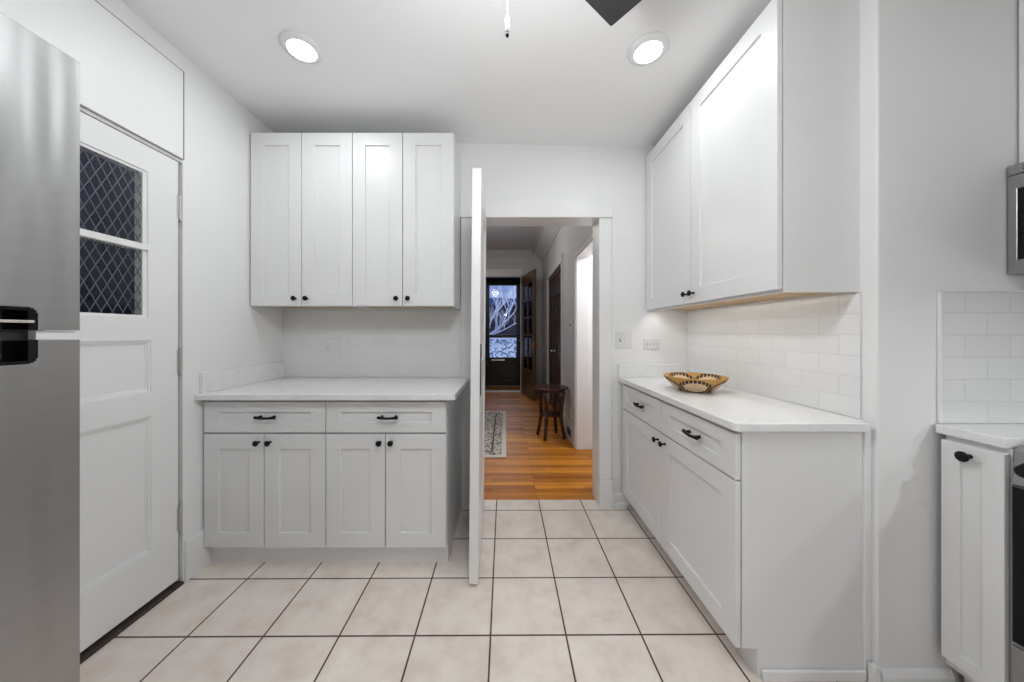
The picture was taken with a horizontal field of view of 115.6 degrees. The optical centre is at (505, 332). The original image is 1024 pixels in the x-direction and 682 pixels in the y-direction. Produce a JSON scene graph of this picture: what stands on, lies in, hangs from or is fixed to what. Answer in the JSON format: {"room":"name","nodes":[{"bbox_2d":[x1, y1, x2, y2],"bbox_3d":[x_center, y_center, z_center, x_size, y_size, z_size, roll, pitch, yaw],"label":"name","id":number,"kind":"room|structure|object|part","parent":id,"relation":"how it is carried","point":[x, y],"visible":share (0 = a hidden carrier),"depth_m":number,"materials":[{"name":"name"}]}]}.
{"room":"kitchen","nodes":[
{"label":"kitchen","id":0,"kind":"room"},
{"bbox_2d":[80,149,134,314],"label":"window","id":1,"kind":"structure","parent":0,"point":[89,263],"depth_m":2.34,"materials":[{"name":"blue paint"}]},
{"bbox_2d":[80,0,281,581],"bbox_3d":[-1.653,-0.120,0.296,0.130,2.700,3.993,0,0,0],"label":"wall","id":2,"kind":"structure","parent":0,"point":[220,329],"depth_m":1.71,"materials":[{"name":"white paint"}]},
{"bbox_2d":[0,0,182,158],"bbox_3d":[-1.582,-1.062,1.087,0.010,0.427,0.974,0,0,0],"label":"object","id":3,"kind":"structure","parent":2,"relation":"attached to","point":[125,80],"depth_m":1.30,"materials":[{"name":"white paint"}]},
{"bbox_2d":[44,111,181,652],"bbox_3d":[-1.637,0.191,1.166,0.109,2.038,0.832,0,0,0],"label":"door","id":4,"kind":"structure","parent":2,"relation":"in","point":[131,365],"depth_m":1.37,"materials":[{"name":"white paint"}]},
{"bbox_2d":[80,581,183,663],"bbox_3d":[-1.645,1.224,1.163,0.137,0.015,0.831,0,0,0],"label":"threshold","id":5,"kind":"object","parent":2,"relation":"attached to","point":[101,642],"depth_m":1.35,"materials":[{"name":"black metal"}]},
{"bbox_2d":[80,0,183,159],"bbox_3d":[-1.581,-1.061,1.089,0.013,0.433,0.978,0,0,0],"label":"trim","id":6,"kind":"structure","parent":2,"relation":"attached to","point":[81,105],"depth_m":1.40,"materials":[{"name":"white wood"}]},
{"bbox_2d":[185,528,211,581],"bbox_3d":[-1.583,1.128,1.667,0.008,0.204,0.155,0,0,0],"label":"baseboard","id":7,"kind":"structure","parent":2,"relation":"attached to","point":[197,557],"depth_m":1.64,"materials":[{"name":"white paint"}]},
{"bbox_2d":[121,0,770,145],"bbox_3d":[0.271,-1.413,0.322,3.998,0.213,4.243,0,0,0],"label":"ceiling","id":8,"kind":"structure","parent":0,"point":[562,75],"depth_m":1.60,"materials":[{"name":"white paint"}]},
{"bbox_2d":[279,30,323,63],"bbox_3d":[-0.973,-1.351,1.536,0.180,0.018,0.180,0,0,0],"label":"recessed light","id":9,"kind":"object","parent":8,"relation":"in","point":[297,44],"visible":1,"depth_m":1.52,"materials":[{"name":"white paint"}]},
{"bbox_2d":[505,0,641,37],"bbox_3d":[-0.025,-1.015,0.673,0.957,0.658,0.898,0,0,0],"label":"ceiling fan","id":10,"kind":"object","parent":8,"relation":"hanging from","point":[611,11],"visible":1,"depth_m":1.05,"materials":[{"name":"black metal"}]},
{"bbox_3d":[0.003,-0.714,0.747,0.009,0.037,0.009,0,0,0],"label":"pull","id":11,"kind":"part","parent":10,"relation":"part of","materials":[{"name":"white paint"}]},
{"bbox_3d":[0.242,-1.073,0.935,0.429,0.013,0.144,0,0,-38],"label":"blade","id":12,"kind":"part","parent":10,"relation":"part of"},
{"bbox_2d":[628,31,668,65],"bbox_3d":[0.668,-1.325,1.515,0.180,0.018,0.180,0,0,0],"label":"recessed light","id":13,"kind":"object","parent":8,"relation":"in","point":[648,47],"visible":1,"depth_m":1.50,"materials":[{"name":"white paint"}]},
{"bbox_2d":[80,386,867,681],"bbox_3d":[0.436,1.280,2.850,4.328,0.100,9.300,0,0,0],"label":"floor","id":14,"kind":"structure","parent":0,"point":[565,590],"depth_m":1.42,"materials":[{"name":"tile"}]},
{"bbox_2d":[0,12,79,681],"bbox_3d":[-1.206,0.342,0.277,0.692,1.777,0.750,0,0,0],"label":"refrigerator","id":15,"kind":"object","parent":14,"relation":"on","point":[40,83],"visible":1,"depth_m":0.59,"materials":[{"name":"silver metal"}]},
{"bbox_3d":[-0.891,0.587,0.277,0.058,1.146,0.750,0,0,0],"label":"fridge door","id":16,"kind":"part","parent":15,"relation":"part of","materials":[{"name":"silver metal"}]},
{"bbox_3d":[-0.891,-0.276,0.277,0.058,0.542,0.750,0,0,0],"label":"freezer door","id":17,"kind":"part","parent":15,"relation":"part of","materials":[{"name":"silver metal"}]},
{"bbox_2d":[204,400,329,561],"bbox_3d":[-1.260,0.788,1.965,0.637,0.884,0.636,0,0,0],"label":"base cabinet","id":18,"kind":"object","parent":14,"relation":"on","point":[265,460],"visible":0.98,"depth_m":1.68,"materials":[{"name":"white paint"}]},
{"bbox_3d":[-1.421,0.826,1.691,0.311,0.592,0.019,0,0,0],"label":"door","id":19,"kind":"part","parent":18,"relation":"part of","materials":[{"name":"white paint"}]},
{"bbox_3d":[-1.289,0.571,1.665,0.030,0.030,0.032,0,0,0],"label":"knob","id":20,"kind":"part","parent":18,"relation":"part of","materials":[{"name":"black metal"}]},
{"bbox_3d":[-1.244,0.439,1.664,0.109,0.017,0.034,0,0,0],"label":"handle","id":21,"kind":"part","parent":18,"relation":"part of","materials":[{"name":"black metal"}]},
{"bbox_3d":[-1.260,0.442,1.691,0.632,0.159,0.019,0,0,0],"label":"drawer","id":22,"kind":"part","parent":18,"relation":"part of","materials":[{"name":"white paint"}]},
{"bbox_3d":[-1.229,0.571,1.665,0.030,0.030,0.032,0,0,0],"label":"knob","id":23,"kind":"part","parent":18,"relation":"part of","materials":[{"name":"black metal"}]},
{"bbox_3d":[-1.102,0.826,1.691,0.316,0.592,0.019,0,0,0],"label":"door","id":24,"kind":"part","parent":18,"relation":"part of","materials":[{"name":"white paint"}]},
{"bbox_2d":[326,391,461,561],"bbox_3d":[-0.626,0.788,1.965,0.630,0.884,0.636,0,0,0],"label":"base cabinet","id":25,"kind":"object","parent":14,"relation":"on","point":[394,467],"visible":0.98,"depth_m":1.68,"materials":[{"name":"white paint"}]},
{"bbox_2d":[195,362,468,399],"bbox_3d":[-0.924,0.277,1.962,1.327,0.138,0.644,0,0,0],"label":"countertop","id":26,"kind":"structure","parent":25,"relation":"on","point":[265,381],"depth_m":1.82,"materials":[{"name":"white stone"}]},
{"bbox_3d":[-0.786,0.826,1.691,0.307,0.592,0.019,0,0,0],"label":"door","id":27,"kind":"part","parent":25,"relation":"part of","materials":[{"name":"white paint"}]},
{"bbox_3d":[-0.626,0.442,1.691,0.626,0.159,0.019,0,0,0],"label":"drawer","id":28,"kind":"part","parent":25,"relation":"part of","materials":[{"name":"white paint"}]},
{"bbox_3d":[-0.610,0.439,1.664,0.109,0.017,0.034,0,0,0],"label":"handle","id":29,"kind":"part","parent":25,"relation":"part of","materials":[{"name":"black metal"}]},
{"bbox_3d":[-0.470,0.826,1.691,0.314,0.592,0.019,0,0,0],"label":"door","id":30,"kind":"part","parent":25,"relation":"part of","materials":[{"name":"white paint"}]},
{"bbox_2d":[484,411,505,457],"bbox_3d":[-0.447,1.224,4.085,0.900,0.010,1.850,0,0,0],"label":"rug","id":31,"kind":"object","parent":14,"relation":"on","point":[495,421],"visible":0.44,"depth_m":3.86,"materials":[{"name":"beige fabric"}]},
{"bbox_2d":[534,384,567,440],"bbox_3d":[0.528,0.931,3.800,0.406,0.596,0.406,0,0,0],"label":"stool","id":32,"kind":"object","parent":14,"relation":"on","point":[545,389],"visible":1,"depth_m":3.72,"materials":[{"name":"brown wood"}]},
{"bbox_3d":[0.403,0.954,3.875,0.080,0.550,0.048,0,0,26],"label":"leg","id":33,"kind":"part","parent":32,"relation":"part of","materials":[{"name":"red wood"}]},
{"bbox_3d":[0.453,0.954,3.675,0.048,0.550,0.079,0,0,26],"label":"leg","id":34,"kind":"part","parent":32,"relation":"part of","materials":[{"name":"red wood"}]},
{"bbox_2d":[540,410,559,416],"bbox_3d":[0.528,0.956,3.800,0.248,0.019,0.248,0,0,0],"label":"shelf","id":35,"kind":"object","parent":32,"relation":"attached to","point":[554,413],"depth_m":3.76,"materials":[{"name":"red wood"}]},
{"bbox_3d":[0.603,0.954,3.925,0.048,0.550,0.079,0,0,26],"label":"leg","id":36,"kind":"part","parent":32,"relation":"part of","materials":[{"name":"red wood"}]},
{"bbox_3d":[0.653,0.954,3.725,0.080,0.550,0.048,0,0,26],"label":"leg","id":37,"kind":"part","parent":32,"relation":"part of","materials":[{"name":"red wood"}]},
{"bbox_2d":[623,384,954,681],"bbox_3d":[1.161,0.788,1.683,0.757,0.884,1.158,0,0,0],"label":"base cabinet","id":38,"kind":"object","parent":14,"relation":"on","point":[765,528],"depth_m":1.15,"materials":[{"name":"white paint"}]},
{"bbox_3d":[0.800,0.440,1.953,0.034,0.017,0.109,0,0,0],"label":"handle","id":39,"kind":"part","parent":38,"relation":"part of","materials":[{"name":"black metal"}]},
{"bbox_3d":[0.827,0.827,1.975,0.019,0.591,0.566,0,0,0],"label":"door","id":40,"kind":"part","parent":38,"relation":"part of","materials":[{"name":"white paint"}]},
{"bbox_3d":[0.827,0.443,1.975,0.019,0.162,0.566,0,0,0],"label":"drawer","id":41,"kind":"part","parent":38,"relation":"part of","materials":[{"name":"white paint"}]},
{"bbox_3d":[0.800,0.440,1.395,0.034,0.017,0.109,0,0,0],"label":"handle","id":42,"kind":"part","parent":38,"relation":"part of","materials":[{"name":"black metal"}]},
{"bbox_3d":[0.827,0.443,1.417,0.019,0.162,0.540,0,0,0],"label":"drawer","id":43,"kind":"part","parent":38,"relation":"part of","materials":[{"name":"white paint"}]},
{"bbox_3d":[0.827,0.827,1.417,0.019,0.591,0.540,0,0,0],"label":"door","id":44,"kind":"part","parent":38,"relation":"part of","materials":[{"name":"white paint"}]},
{"bbox_2d":[618,364,870,431],"bbox_3d":[1.045,0.285,1.705,0.496,0.122,1.174,0,0,0],"label":"countertop","id":45,"kind":"structure","parent":38,"relation":"on","point":[733,409],"depth_m":1.38,"materials":[{"name":"white stone"}]},
{"bbox_2d":[663,372,728,392],"bbox_3d":[1.026,0.274,1.752,0.308,0.082,0.308,0,0,-29],"label":"bowl","id":46,"kind":"object","parent":45,"relation":"on","point":[692,382],"visible":1,"depth_m":1.68,"materials":[{"name":"yellow wicker"}]},
{"bbox_2d":[862,431,871,679],"bbox_3d":[1.281,0.788,1.149,0.025,0.884,0.022,0,0,0],"label":"trim","id":47,"kind":"structure","parent":38,"relation":"attached to","point":[866,436],"depth_m":1.14,"materials":[{"name":"white paint"}]},
{"bbox_2d":[941,435,1015,681],"bbox_3d":[1.778,0.788,1.030,0.655,0.884,0.145,0,0,0],"label":"base cabinet","id":48,"kind":"object","parent":14,"relation":"on","point":[976,483],"visible":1,"depth_m":1.02,"materials":[{"name":"white paint"}]},
{"bbox_3d":[1.466,0.396,1.030,0.032,0.034,0.034,0,0,0],"label":"knob","id":49,"kind":"part","parent":48,"relation":"part of","materials":[{"name":"black metal"}]},
{"bbox_2d":[936,424,1023,447],"bbox_3d":[1.817,0.331,1.037,0.665,0.030,0.156,0,0,0],"label":"countertop","id":50,"kind":"structure","parent":48,"relation":"on","point":[998,435],"depth_m":1.03,"materials":[{"name":"white stone"}]},
{"bbox_2d":[1011,445,1023,681],"bbox_3d":[1.781,0.761,0.572,0.700,0.937,0.757,0,0,0],"label":"range","id":51,"kind":"object","parent":14,"relation":"on","point":[1017,490],"visible":1,"depth_m":0.94,"materials":[{"name":"silver metal"}]},
{"bbox_3d":[1.500,0.679,0.572,0.028,0.465,0.753,0,0,0],"label":"oven door","id":52,"kind":"part","parent":51,"relation":"part of","materials":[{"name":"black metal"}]},
{"bbox_3d":[1.516,0.388,0.572,0.060,0.113,0.757,0,0,0],"label":"control panel","id":53,"kind":"part","parent":51,"relation":"part of","materials":[{"name":"silver metal"}]},
{"bbox_3d":[1.500,1.035,0.572,0.028,0.240,0.753,0,0,0],"label":"drawer","id":54,"kind":"part","parent":51,"relation":"part of","materials":[{"name":"silver metal"}]},
{"bbox_3d":[1.476,0.394,0.910,0.036,0.047,0.048,0,0,0],"label":"knob","id":55,"kind":"part","parent":51,"relation":"part of","materials":[{"name":"black plastic"}]},
{"bbox_2d":[287,143,686,492],"bbox_3d":[0.216,-0.120,2.368,3.868,2.700,0.150,0,0,0],"label":"wall","id":56,"kind":"structure","parent":0,"point":[615,176],"depth_m":2.29,"materials":[{"name":"white paint"}]},
{"bbox_2d":[251,133,370,309],"bbox_3d":[-1.264,-0.701,2.124,0.629,1.075,0.336,0,0,0],"label":"upper cabinet","id":57,"kind":"object","parent":56,"relation":"attached to","point":[302,183],"visible":0.98,"depth_m":1.99,"materials":[{"name":"white paint"}]},
{"bbox_3d":[-1.422,-0.700,1.998,0.310,1.069,0.019,0,0,0],"label":"door","id":58,"kind":"part","parent":57,"relation":"part of","materials":[{"name":"white paint"}]},
{"bbox_3d":[-1.264,-0.180,2.162,0.594,0.005,0.262,0,0,0],"label":"panel","id":59,"kind":"part","parent":57,"relation":"part of","materials":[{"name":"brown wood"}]},
{"bbox_3d":[-1.106,-0.700,1.998,0.310,1.069,0.019,0,0,0],"label":"door","id":60,"kind":"part","parent":57,"relation":"part of","materials":[{"name":"white paint"}]},
{"bbox_2d":[282,310,460,376],"bbox_3d":[-0.931,0.076,2.289,1.312,0.476,0.006,0,0,0],"label":"wall tile","id":61,"kind":"structure","parent":56,"relation":"attached to","point":[374,343],"depth_m":2.29,"materials":[{"name":"white tile"}]},
{"bbox_2d":[322,338,340,356],"bbox_3d":[-1.238,0.108,2.280,0.135,0.136,0.010,0,0,0],"label":"wall outlet","id":62,"kind":"object","parent":61,"relation":"attached to","point":[331,347],"visible":1,"depth_m":2.28,"materials":[{"name":"white plastic"}]},
{"bbox_2d":[325,345,329,350],"bbox_3d":[-1.264,0.108,2.278,0.034,0.044,0.002,0,0,0],"label":"receptacle","id":63,"kind":"object","parent":62,"relation":"attached to","point":[327,347],"depth_m":2.28,"materials":[{"name":"white plastic"}]},
{"bbox_2d":[353,133,460,309],"bbox_3d":[-0.635,-0.701,2.124,0.627,1.075,0.336,0,0,0],"label":"upper cabinet","id":64,"kind":"object","parent":56,"relation":"attached to","point":[407,186],"visible":1,"depth_m":1.99,"materials":[{"name":"white paint"}]},
{"bbox_3d":[-0.794,-0.700,1.998,0.306,1.069,0.019,0,0,0],"label":"door","id":65,"kind":"part","parent":64,"relation":"part of","materials":[{"name":"white paint"}]},
{"bbox_3d":[-0.635,-0.180,2.162,0.592,0.005,0.262,0,0,0],"label":"panel","id":66,"kind":"part","parent":64,"relation":"part of","materials":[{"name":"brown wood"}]},
{"bbox_3d":[-0.480,-0.700,1.998,0.313,1.069,0.019,0,0,0],"label":"door","id":67,"kind":"part","parent":64,"relation":"part of","materials":[{"name":"white paint"}]},
{"bbox_2d":[469,168,485,583],"bbox_3d":[-0.157,0.217,1.903,0.047,2.026,0.695,0,0,-1],"label":"door","id":68,"kind":"structure","parent":56,"relation":"in","point":[478,270],"depth_m":1.56,"materials":[{"name":"white paint"}]},
{"bbox_3d":[-0.127,0.186,1.621,0.003,0.257,0.070,0,0,-2],"label":"push plate","id":69,"kind":"part","parent":68,"relation":"part of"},
{"bbox_2d":[460,198,612,503],"bbox_3d":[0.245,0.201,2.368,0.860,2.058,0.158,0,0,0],"label":"door frame","id":70,"kind":"structure","parent":56,"relation":"attached to","point":[489,222],"depth_m":2.36,"materials":[{"name":"white paint"}]},
{"bbox_2d":[462,478,612,507],"bbox_3d":[0.213,1.132,2.275,1.078,0.196,0.034,0,0,0],"label":"trim","id":71,"kind":"structure","parent":56,"relation":"attached to","point":[605,486],"depth_m":2.26,"materials":[{"name":"white paint"}]},
{"bbox_2d":[613,493,632,506],"bbox_3d":[0.826,1.184,2.281,0.148,0.092,0.024,0,0,0],"label":"baseboard","id":72,"kind":"structure","parent":56,"relation":"attached to","point":[619,499],"depth_m":2.28,"materials":[{"name":"white paint"}]},
{"bbox_2d":[616,332,631,347],"bbox_3d":[0.837,0.050,2.284,0.114,0.116,0.018,0,0,0],"label":"light switch","id":73,"kind":"object","parent":56,"relation":"attached to","point":[623,339],"visible":1,"depth_m":2.29,"materials":[{"name":"white plastic"}]},
{"bbox_2d":[644,339,659,348],"bbox_3d":[1.036,0.080,2.288,0.116,0.074,0.009,0,0,0],"label":"wall outlet","id":74,"kind":"object","parent":56,"relation":"attached to","point":[648,343],"visible":1,"depth_m":2.29,"materials":[{"name":"white plastic"}]},
{"bbox_2d":[486,226,539,250],"bbox_3d":[0.700,-1.710,4.594,4.000,0.080,4.292,0,0,0],"label":"ceiling","id":75,"kind":"structure","parent":0,"point":[497,237],"depth_m":5.66,"materials":[{"name":"grey paint"}]},
{"bbox_2d":[486,252,541,391],"bbox_3d":[0.700,-0.220,6.700,3.800,2.900,0.120,0,0,0],"label":"wall","id":76,"kind":"structure","parent":0,"point":[527,264],"depth_m":6.64,"materials":[{"name":"grey paint"}]},
{"bbox_2d":[485,390,520,391],"bbox_3d":[-0.130,1.220,6.699,0.858,0.023,0.117,0,0,0],"label":"trim","id":77,"kind":"structure","parent":76,"relation":"attached to","point":[485,390],"depth_m":6.64,"materials":[{"name":"white paint"}]},
{"bbox_2d":[486,269,521,276],"bbox_3d":[-0.135,-0.037,6.632,1.090,2.535,0.016,0,0,0],"label":"trim","id":78,"kind":"structure","parent":76,"relation":"attached to","point":[489,272],"depth_m":6.62,"materials":[{"name":"white paint"}]},
{"bbox_2d":[486,250,531,256],"bbox_3d":[-0.309,-1.610,6.580,1.679,0.120,0.120,0,0,0],"label":"trim","id":79,"kind":"structure","parent":76,"relation":"attached to","point":[489,253],"depth_m":6.58,"materials":[{"name":"grey paint"}]},
{"bbox_2d":[521,269,538,400],"bbox_3d":[0.427,0.038,6.196,0.181,2.360,0.850,0,0,-13],"label":"door","id":80,"kind":"structure","parent":76,"relation":"in","point":[528,281],"depth_m":6.12,"materials":[{"name":"brown wood"}]},
{"bbox_3d":[0.426,-0.130,6.196,0.004,1.660,0.612,0,0,-13],"label":"glass pane","id":81,"kind":"part","parent":80,"relation":"part of","materials":[{"name":"glass"}]},
{"bbox_2d":[542,226,591,425],"bbox_3d":[0.805,-0.220,4.544,0.130,2.900,4.192,0,0,0],"label":"wall","id":82,"kind":"structure","parent":0,"point":[569,239],"depth_m":3.94,"materials":[{"name":"grey paint"}]},
{"bbox_2d":[532,226,560,263],"bbox_3d":[0.639,-1.545,4.554,0.200,0.250,4.170,0,0,0],"label":"ceiling","id":83,"kind":"structure","parent":82,"relation":"attached to","point":[546,235],"depth_m":5.39,"materials":[{"name":"grey paint"}]},
{"bbox_2d":[549,265,560,411],"bbox_3d":[0.754,0.153,4.931,0.120,2.152,1.350,0,0,0],"label":"door","id":84,"kind":"structure","parent":82,"relation":"in","point":[555,280],"depth_m":4.93,"materials":[{"name":"brown wood"}]},
{"bbox_2d":[547,253,562,384],"bbox_3d":[0.730,0.102,4.931,0.020,2.255,1.552,0,0,0],"label":"trim","id":85,"kind":"structure","parent":82,"relation":"attached to","point":[559,261],"depth_m":4.19,"materials":[{"name":"grey paint"}]},
{"bbox_2d":[563,412,573,446],"bbox_3d":[0.732,1.125,3.795,0.016,0.210,0.718,0,0,0],"label":"baseboard","id":86,"kind":"structure","parent":82,"relation":"attached to","point":[566,420],"depth_m":3.77,"materials":[{"name":"grey paint"}]},
{"bbox_2d":[567,424,571,440],"bbox_3d":[0.721,1.130,3.680,0.006,0.120,0.260,0,0,0],"label":"air vent","id":87,"kind":"object","parent":82,"relation":"attached to","point":[569,430],"visible":1,"depth_m":3.65,"materials":[{"name":"grey metal"}]},
{"bbox_2d":[574,235,591,449],"bbox_3d":[0.799,0.198,2.993,0.142,2.065,0.885,0,0,0],"label":"trim","id":88,"kind":"structure","parent":82,"relation":"attached to","point":[581,262],"depth_m":3.39,"materials":[{"name":"white paint"}]},
{"bbox_2d":[589,255,591,448],"bbox_3d":[1.760,-0.220,2.974,1.779,2.900,1.052,0,0,0],"label":"wall","id":89,"kind":"structure","parent":0,"point":[590,257],"depth_m":3.40,"materials":[{"name":"white paint"}]},
{"bbox_2d":[690,0,1023,681],"bbox_3d":[1.722,-0.120,1.708,0.856,2.700,1.171,0,0,0],"label":"wall","id":90,"kind":"structure","parent":0,"point":[939,79],"depth_m":1.12,"materials":[{"name":"white paint"}]},
{"bbox_2d":[646,0,859,311],"bbox_3d":[1.127,-0.699,1.732,0.334,1.099,1.108,0,0,0],"label":"upper cabinet","id":91,"kind":"object","parent":90,"relation":"attached to","point":[753,190],"visible":1,"depth_m":1.23,"materials":[{"name":"white paint"}]},
{"bbox_3d":[1.002,-0.702,2.007,0.019,1.084,0.546,0,0,0],"label":"door","id":92,"kind":"part","parent":91,"relation":"part of","materials":[{"name":"white paint"}]},
{"bbox_3d":[1.002,-0.702,1.454,0.019,1.084,0.550,0,0,0],"label":"door","id":93,"kind":"part","parent":91,"relation":"part of","materials":[{"name":"white paint"}]},
{"bbox_3d":[1.164,-0.162,1.732,0.259,0.005,1.073,0,0,0],"label":"panel","id":94,"kind":"part","parent":91,"relation":"part of","materials":[{"name":"brown wood"}]},
{"bbox_2d":[687,292,860,418],"bbox_3d":[1.290,0.083,1.732,0.006,0.463,1.120,0,0,0],"label":"wall tile","id":95,"kind":"structure","parent":90,"relation":"attached to","point":[804,351],"depth_m":1.46,"materials":[{"name":"white tile"}]},
{"bbox_2d":[868,662,880,681],"bbox_3d":[1.283,1.194,1.122,0.022,0.072,0.024,0,0,0],"label":"baseboard","id":96,"kind":"structure","parent":90,"relation":"attached to","point":[874,672],"depth_m":1.11,"materials":[{"name":"white paint"}]},
{"bbox_2d":[937,290,1023,423],"bbox_3d":[1.824,0.083,1.117,0.650,0.464,0.010,0,0,0],"label":"trim","id":97,"kind":"structure","parent":90,"relation":"attached to","point":[939,292],"depth_m":1.11,"materials":[{"name":"white paint"}]},
{"bbox_2d":[942,292,1023,423],"bbox_3d":[1.829,0.087,1.118,0.640,0.454,0.006,0,0,0],"label":"tile","id":98,"kind":"structure","parent":90,"relation":"attached to","point":[983,332],"depth_m":1.11,"materials":[{"name":"white tile"}]},
{"bbox_2d":[1019,0,1023,162],"bbox_3d":[1.945,-0.911,0.739,0.400,0.658,0.760,0,0,0],"label":"upper cabinet","id":99,"kind":"object","parent":90,"relation":"attached to","point":[1021,2],"visible":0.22,"depth_m":1.11,"materials":[{"name":"white paint"}]},
{"bbox_2d":[1008,162,1023,274],"bbox_3d":[1.919,-0.387,0.739,0.449,0.378,0.760,0,0,0],"label":"microwave","id":100,"kind":"object","parent":99,"relation":"attached to","point":[1015,172],"visible":1,"depth_m":1.10,"materials":[{"name":"silver metal"}]},
{"bbox_3d":[-0.130,-0.120,7.450,1.460,2.700,0.100,0,0,0],"label":"wall","id":101,"kind":"structure","parent":0,"visible":0},
{"bbox_2d":[485,278,519,385],"bbox_3d":[-0.080,-0.043,7.415,0.952,2.530,0.110,0,0,0],"label":"door","id":102,"kind":"structure","parent":101,"relation":"in","point":[499,371],"depth_m":7.42,"materials":[{"name":"black wood"}]},
{"label":"outside","id":103,"kind":"structure","parent":0,"visible":0},
{"bbox_2d":[490,338,515,356],"bbox_3d":[0.000,0.955,14.755,16.000,1.550,14.490,0,0,0],"label":"ground","id":104,"kind":"structure","parent":103,"point":[493,344],"depth_m":11.20,"materials":[{"name":"white snow"}]},
{"bbox_2d":[490,286,515,334],"bbox_3d":[0.000,-1.920,16.025,12.200,7.000,0.550,0,0,0],"label":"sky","id":105,"kind":"structure","parent":104,"relation":"on","point":[511,330],"depth_m":16.00,"materials":[{"name":"blue"}]},
{"bbox_2d":[490,286,515,334],"bbox_3d":[0.184,-0.156,10.592,2.554,3.452,1.020,0,0,22],"label":"tree","id":106,"kind":"object","parent":104,"relation":"on","point":[497,309],"visible":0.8,"depth_m":10.79,"materials":[{"name":"white plant"}]},
{"bbox_2d":[490,339,515,356],"bbox_3d":[-0.217,0.836,9.587,2.426,1.592,0.794,0,0,0],"label":"shrub","id":107,"kind":"object","parent":104,"relation":"on","point":[491,353],"visible":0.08,"depth_m":9.57,"materials":[{"name":"plant"}]}
]}

